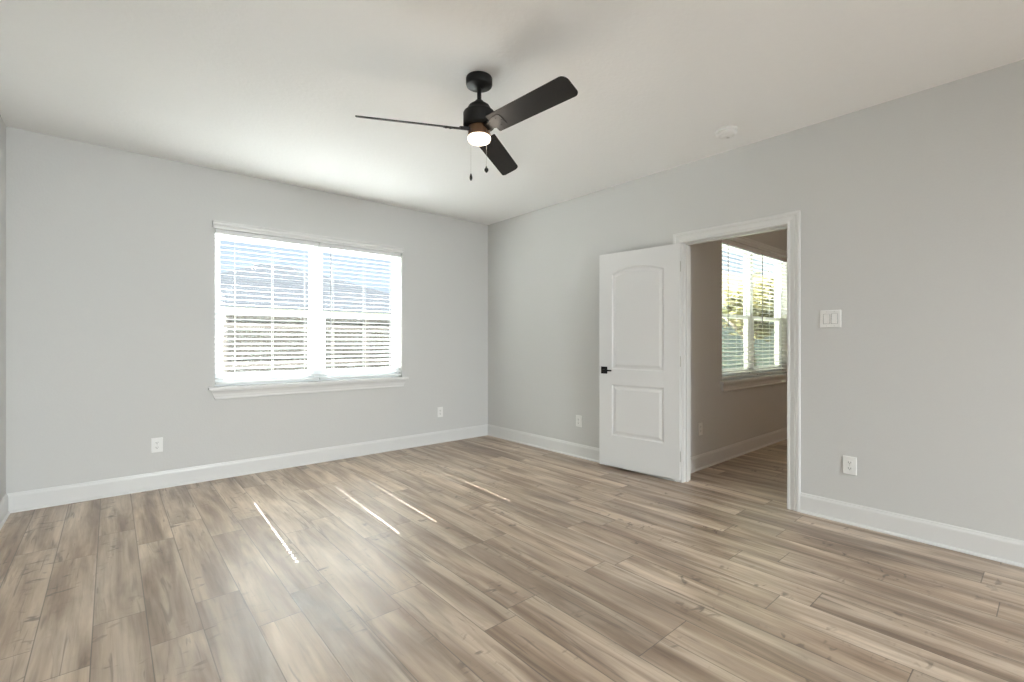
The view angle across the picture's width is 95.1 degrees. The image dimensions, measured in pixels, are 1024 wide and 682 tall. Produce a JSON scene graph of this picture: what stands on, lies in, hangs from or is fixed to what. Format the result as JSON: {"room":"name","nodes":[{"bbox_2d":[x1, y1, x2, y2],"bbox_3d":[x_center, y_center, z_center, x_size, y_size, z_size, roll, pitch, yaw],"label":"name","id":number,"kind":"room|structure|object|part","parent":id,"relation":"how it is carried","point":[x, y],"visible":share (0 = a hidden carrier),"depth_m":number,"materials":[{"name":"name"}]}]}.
{"room":"empty bedroom","nodes":[
{"label":"empty bedroom","id":0,"kind":"room"},
{"bbox_2d":[0,115,5,501],"bbox_3d":[-0.514,-0.158,-0.356,0.120,2.740,9.569,0,0,-41],"label":"wall","id":1,"kind":"structure","parent":0,"point":[2,124],"depth_m":3.21,"materials":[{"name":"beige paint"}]},
{"bbox_2d":[0,494,9,529],"bbox_3d":[-0.498,1.143,-0.264,0.024,0.138,9.449,0,0,-41],"label":"baseboard","id":2,"kind":"structure","parent":1,"relation":"attached to","point":[4,513],"depth_m":3.18,"materials":[{"name":"white paint"}]},
{"bbox_2d":[6,126,487,493],"bbox_3d":[-2.001,-0.158,4.777,4.548,2.740,0.160,0,0,-41],"label":"wall","id":3,"kind":"structure","parent":0,"point":[110,252],"depth_m":3.90,"materials":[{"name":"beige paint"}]},
{"bbox_2d":[151,437,162,452],"bbox_3d":[-2.933,0.852,3.867,0.078,0.120,0.009,0,0,-41],"label":"wall outlet","id":4,"kind":"object","parent":3,"relation":"attached to","point":[156,443],"visible":1,"depth_m":3.86,"materials":[{"name":"white plastic"}]},
{"bbox_2d":[7,424,487,512],"bbox_3d":[-1.942,1.143,4.708,4.308,0.138,0.024,0,0,-41],"label":"baseboard","id":5,"kind":"structure","parent":3,"relation":"attached to","point":[21,501],"depth_m":4.12,"materials":[{"name":"white paint"}]},
{"bbox_2d":[208,234,408,399],"bbox_3d":[-1.969,-0.251,4.774,1.931,1.518,0.197,0,0,-41],"label":"window","id":6,"kind":"structure","parent":3,"relation":"in","point":[244,390],"depth_m":4.77,"materials":[{"name":"white plastic"}]},
{"bbox_3d":[-2.373,-0.622,4.531,0.836,0.715,0.026,0,0,-41],"label":"sash","id":7,"kind":"part","parent":6,"relation":"part of","materials":[{"name":"white plastic"}]},
{"bbox_3d":[-2.349,0.034,4.502,0.836,0.668,0.042,0,0,-41],"label":"sash","id":8,"kind":"part","parent":6,"relation":"part of","materials":[{"name":"white plastic"}]},
{"bbox_2d":[215,229,318,384],"bbox_3d":[-2.307,-0.313,4.463,0.896,1.387,0.054,0,0,-41],"label":"window blind","id":9,"kind":"object","parent":6,"relation":"attached to","point":[234,234],"visible":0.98,"depth_m":4.41,"materials":[{"name":"white plastic"}]},
{"bbox_3d":[-2.528,-0.300,4.273,0.002,1.330,0.054,0,0,-41],"label":"ladder cord","id":10,"kind":"part","parent":9,"relation":"part of","materials":[{"name":"white fabric"}]},
{"bbox_3d":[-2.307,0.371,4.463,0.896,0.018,0.052,0,0,-41],"label":"rail","id":11,"kind":"part","parent":9,"relation":"part of","materials":[{"name":"white plastic"}]},
{"bbox_3d":[-1.948,0.411,4.750,1.931,0.027,0.134,0,0,-41],"label":"sill","id":12,"kind":"part","parent":6,"relation":"part of","materials":[{"name":"white paint"}]},
{"bbox_3d":[-1.678,-0.622,5.128,0.836,0.715,0.026,0,0,-41],"label":"sash","id":13,"kind":"part","parent":6,"relation":"part of","materials":[{"name":"white plastic"}]},
{"bbox_3d":[-1.653,0.034,5.099,0.836,0.668,0.042,0,0,-41],"label":"sash","id":14,"kind":"part","parent":6,"relation":"part of","materials":[{"name":"white plastic"}]},
{"bbox_2d":[318,243,400,379],"bbox_3d":[-1.616,-0.313,5.046,0.896,1.387,0.068,0,0,-41],"label":"window blind","id":15,"kind":"object","parent":6,"relation":"attached to","point":[321,245],"visible":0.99,"depth_m":5.01,"materials":[{"name":"white plastic"}]},
{"bbox_3d":[-1.620,0.371,5.052,0.896,0.018,0.052,0,0,-41],"label":"rail","id":16,"kind":"part","parent":15,"relation":"part of","materials":[{"name":"white plastic"}]},
{"bbox_2d":[213,220,403,253],"bbox_3d":[-1.929,-1.038,4.712,1.843,0.066,0.034,0,0,-41],"label":"blind valance","id":17,"kind":"object","parent":3,"relation":"attached to","point":[217,224],"visible":1,"depth_m":4.59,"materials":[{"name":"white paint"}]},
{"bbox_2d":[437,407,442,416],"bbox_3d":[-0.866,0.845,5.641,0.078,0.120,0.009,0,0,-41],"label":"wall outlet","id":18,"kind":"object","parent":3,"relation":"attached to","point":[439,409],"visible":1,"depth_m":5.63,"materials":[{"name":"white plastic"}]},
{"bbox_2d":[0,435,1023,681],"bbox_3d":[2.501,1.272,2.336,8.202,0.120,9.729,0,0,-41],"label":"floor","id":19,"kind":"structure","parent":0,"point":[487,558],"depth_m":2.39,"materials":[{"name":"brown wood"}]},
{"bbox_2d":[0,0,1023,224],"bbox_3d":[2.501,-1.603,2.336,8.202,0.150,9.729,0,0,-41],"label":"ceiling","id":20,"kind":"structure","parent":0,"point":[272,90],"depth_m":2.70,"materials":[{"name":"paint"}]},
{"bbox_2d":[355,71,577,180],"bbox_3d":[-0.122,-1.220,2.596,1.213,0.614,1.099,0,0,-41],"label":"ceiling fan","id":21,"kind":"object","parent":20,"relation":"hanging from","point":[479,119],"visible":1,"depth_m":2.62,"materials":[{"name":"black metal"}]},
{"bbox_3d":[-0.577,-1.224,2.610,0.562,0.054,0.120,0,0,-14],"label":"blade","id":22,"kind":"part","parent":21,"relation":"part of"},
{"bbox_3d":[-0.145,-1.106,2.656,0.002,0.213,0.002,0,0,-41],"label":"pull chain","id":23,"kind":"part","parent":21,"relation":"part of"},
{"bbox_3d":[-0.083,-1.224,3.094,0.121,0.054,0.562,0,0,16],"label":"blade","id":24,"kind":"part","parent":21,"relation":"part of","materials":[{"name":"black wood"}]},
{"bbox_3d":[0.089,-1.224,2.424,0.120,0.054,0.562,0,0,-44],"label":"blade","id":25,"kind":"part","parent":21,"relation":"part of","materials":[{"name":"black wood"}]},
{"bbox_2d":[715,125,737,138],"bbox_3d":[1.548,-1.502,3.374,0.150,0.051,0.150,0,0,-41],"label":"smoke detector","id":26,"kind":"object","parent":20,"relation":"attached to","point":[726,132],"visible":1,"depth_m":3.33,"materials":[{"name":"white plastic"}]},
{"bbox_3d":[1.548,-1.520,3.374,0.150,0.015,0.150,0,0,-41],"label":"plate","id":27,"kind":"part","parent":26,"relation":"part of","materials":[{"name":"white plastic"}]},
{"bbox_2d":[690,229,786,456],"bbox_3d":[2.774,-0.158,5.417,3.534,2.740,0.160,0,0,-41],"label":"wall","id":28,"kind":"structure","parent":0,"point":[730,417],"depth_m":4.69,"materials":[{"name":"beige paint"}]},
{"bbox_2d":[698,422,702,435],"bbox_3d":[1.800,0.832,4.470,0.078,0.120,0.009,0,0,-41],"label":"wall outlet","id":29,"kind":"object","parent":28,"relation":"attached to","point":[700,425],"visible":1,"depth_m":4.46,"materials":[{"name":"white plastic"}]},
{"bbox_2d":[690,427,786,473],"bbox_3d":[2.834,1.143,5.348,3.534,0.138,0.024,0,0,-41],"label":"baseboard","id":30,"kind":"structure","parent":28,"relation":"attached to","point":[705,460],"depth_m":4.92,"materials":[{"name":"white paint"}]},
{"bbox_2d":[720,246,786,391],"bbox_3d":[2.796,-0.281,5.405,1.931,1.578,0.197,0,0,-41],"label":"window","id":31,"kind":"structure","parent":28,"relation":"in","point":[738,383],"depth_m":5.42,"materials":[{"name":"white plastic"}]},
{"bbox_3d":[2.392,-0.652,5.162,0.836,0.775,0.026,0,0,-41],"label":"sash","id":32,"kind":"part","parent":31,"relation":"part of","materials":[{"name":"clear glass"}]},
{"bbox_3d":[2.416,0.034,5.133,0.836,0.668,0.042,0,0,-41],"label":"sash","id":33,"kind":"part","parent":31,"relation":"part of","materials":[{"name":"white plastic"}]},
{"bbox_2d":[722,239,756,378],"bbox_3d":[2.463,-0.343,5.088,0.896,1.447,0.068,0,0,-41],"label":"window blind","id":34,"kind":"object","parent":31,"relation":"attached to","point":[727,243],"visible":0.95,"depth_m":5.07,"materials":[{"name":"white plastic"}]},
{"bbox_3d":[2.458,0.371,5.093,0.896,0.018,0.052,0,0,-41],"label":"rail","id":35,"kind":"part","parent":34,"relation":"part of","materials":[{"name":"white plastic"}]},
{"bbox_3d":[2.816,0.411,5.381,1.931,0.027,0.134,0,0,-41],"label":"sill","id":36,"kind":"part","parent":31,"relation":"part of","materials":[{"name":"white paint"}]},
{"bbox_3d":[3.087,-0.652,5.758,0.836,0.775,0.026,0,0,-41],"label":"sash","id":37,"kind":"part","parent":31,"relation":"part of","materials":[{"name":"clear glass"}]},
{"bbox_3d":[3.112,0.034,5.730,0.836,0.668,0.042,0,0,-41],"label":"sash","id":38,"kind":"part","parent":31,"relation":"part of","materials":[{"name":"white plastic"}]},
{"bbox_2d":[753,249,786,374],"bbox_3d":[3.149,-0.343,5.677,0.896,1.447,0.068,0,0,-41],"label":"window blind","id":39,"kind":"object","parent":31,"relation":"attached to","point":[760,253],"visible":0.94,"depth_m":5.67,"materials":[{"name":"white plastic"}]},
{"bbox_3d":[3.144,0.371,5.683,0.896,0.018,0.052,0,0,-41],"label":"rail","id":40,"kind":"part","parent":39,"relation":"part of","materials":[{"name":"white plastic"}]},
{"bbox_3d":[3.163,-0.331,5.698,0.002,1.390,0.054,0,0,-41],"label":"ladder cord","id":41,"kind":"part","parent":39,"relation":"part of","materials":[{"name":"white fabric"}]},
{"bbox_3d":[3.402,-0.331,5.903,0.002,1.390,0.054,0,0,-41],"label":"ladder cord","id":42,"kind":"part","parent":39,"relation":"part of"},
{"bbox_2d":[730,236,786,256],"bbox_3d":[2.836,-1.097,5.343,1.843,0.066,0.034,0,0,-41],"label":"blind valance","id":43,"kind":"object","parent":28,"relation":"attached to","point":[743,240],"visible":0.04,"depth_m":5.32,"materials":[{"name":"white paint"}]},
{"bbox_2d":[488,59,1023,540],"bbox_3d":[2.846,-0.158,2.527,0.120,2.740,9.569,0,0,-41],"label":"wall","id":44,"kind":"structure","parent":0,"point":[911,206],"depth_m":3.03,"materials":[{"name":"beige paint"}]},
{"bbox_2d":[576,415,581,426],"bbox_3d":[0.702,0.833,4.927,0.009,0.120,0.078,0,0,-41],"label":"wall outlet","id":45,"kind":"object","parent":44,"relation":"attached to","point":[578,417],"visible":1,"depth_m":4.92,"materials":[{"name":"white plastic"}]},
{"bbox_2d":[488,424,672,480],"bbox_3d":[0.542,1.143,5.103,0.024,0.138,2.659,0,0,-41],"label":"baseboard","id":46,"kind":"structure","parent":44,"relation":"attached to","point":[551,444],"depth_m":5.24,"materials":[{"name":"white paint"}]},
{"bbox_2d":[599,243,680,479],"bbox_3d":[1.149,0.171,4.293,0.819,2.036,0.093,0,0,43],"label":"door","id":47,"kind":"structure","parent":44,"relation":"in","point":[640,290],"depth_m":4.27,"materials":[{"name":"white paint"}]},
{"bbox_3d":[0.904,0.272,4.495,0.138,0.068,0.050,0,0,43],"label":"handle","id":48,"kind":"part","parent":47,"relation":"part of","materials":[{"name":"black metal"}]},
{"bbox_2d":[673,210,800,511],"bbox_3d":[1.779,0.136,3.756,0.140,2.154,0.993,0,0,-41],"label":"door frame","id":49,"kind":"structure","parent":44,"relation":"attached to","point":[792,219],"depth_m":3.40,"materials":[{"name":"white paint"}]},
{"bbox_2d":[820,310,840,327],"bbox_3d":[2.179,-0.159,3.203,0.012,0.118,0.124,0,0,-41],"label":"light switch","id":50,"kind":"object","parent":44,"relation":"attached to","point":[828,318],"visible":1,"depth_m":3.20,"materials":[{"name":"white plastic"}]},
{"bbox_2d":[843,455,856,475],"bbox_3d":[2.252,0.824,3.121,0.009,0.120,0.078,0,0,-41],"label":"wall outlet","id":51,"kind":"object","parent":44,"relation":"attached to","point":[849,463],"visible":1,"depth_m":3.12,"materials":[{"name":"white plastic"}]},
{"bbox_2d":[800,492,1023,567],"bbox_3d":[3.942,1.143,1.139,0.024,0.138,5.795,0,0,-41],"label":"baseboard","id":52,"kind":"structure","parent":44,"relation":"attached to","point":[1007,550],"depth_m":2.84,"materials":[{"name":"white paint"}]},
{"label":"outside","id":53,"kind":"structure","parent":0,"visible":0},
{"bbox_3d":[-23.357,1.462,42.579,100.000,0.100,84.951,0,0,-41],"label":"ground","id":54,"kind":"structure","parent":53,"visible":0},
{"bbox_2d":[220,264,391,374],"bbox_3d":[-9.762,-0.963,20.592,12.900,4.750,10.930,0,0,-41],"label":"house","id":55,"kind":"structure","parent":54,"relation":"on","point":[376,297],"depth_m":17.56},
{"bbox_2d":[223,313,390,375],"bbox_3d":[-3.537,0.453,8.770,18.054,1.920,0.118,0,0,-41],"label":"wooden fence","id":56,"kind":"object","parent":54,"relation":"on","point":[363,323],"visible":0.03,"depth_m":8.44,"materials":[{"name":"brown wood"}]},
{"bbox_3d":[-4.741,0.453,7.699,0.090,1.920,0.060,0,0,-41],"label":"post","id":57,"kind":"part","parent":56,"relation":"part of","materials":[{"name":"wood"}]},
{"bbox_3d":[-3.571,0.367,8.769,18.000,1.390,0.040,0,0,-41],"label":"rail","id":58,"kind":"part","parent":56,"relation":"part of","materials":[{"name":"wood"}]},
{"bbox_3d":[-2.889,0.453,9.287,0.090,1.920,0.060,0,0,-41],"label":"post","id":59,"kind":"part","parent":56,"relation":"part of","materials":[{"name":"wood"}]},
{"bbox_2d":[722,272,774,370],"bbox_3d":[8.434,-0.537,17.429,9.400,3.900,11.430,0,0,-41],"label":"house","id":60,"kind":"structure","parent":54,"relation":"on","point":[730,329],"depth_m":13.36,"materials":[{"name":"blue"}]},
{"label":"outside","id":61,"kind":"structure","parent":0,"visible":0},
{"bbox_3d":[21.809,1.462,23.637,56.114,0.100,2.624,0,0,-41],"label":"ground","id":62,"kind":"structure","parent":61,"visible":0},
{"bbox_2d":[722,271,774,367],"bbox_3d":[5.303,-0.098,10.557,1.904,3.037,1.656,0,0,-41],"label":"leafy tree","id":63,"kind":"object","parent":62,"relation":"on","point":[757,328],"visible":0.49,"depth_m":10.17,"materials":[{"name":"green plant"}]}
]}

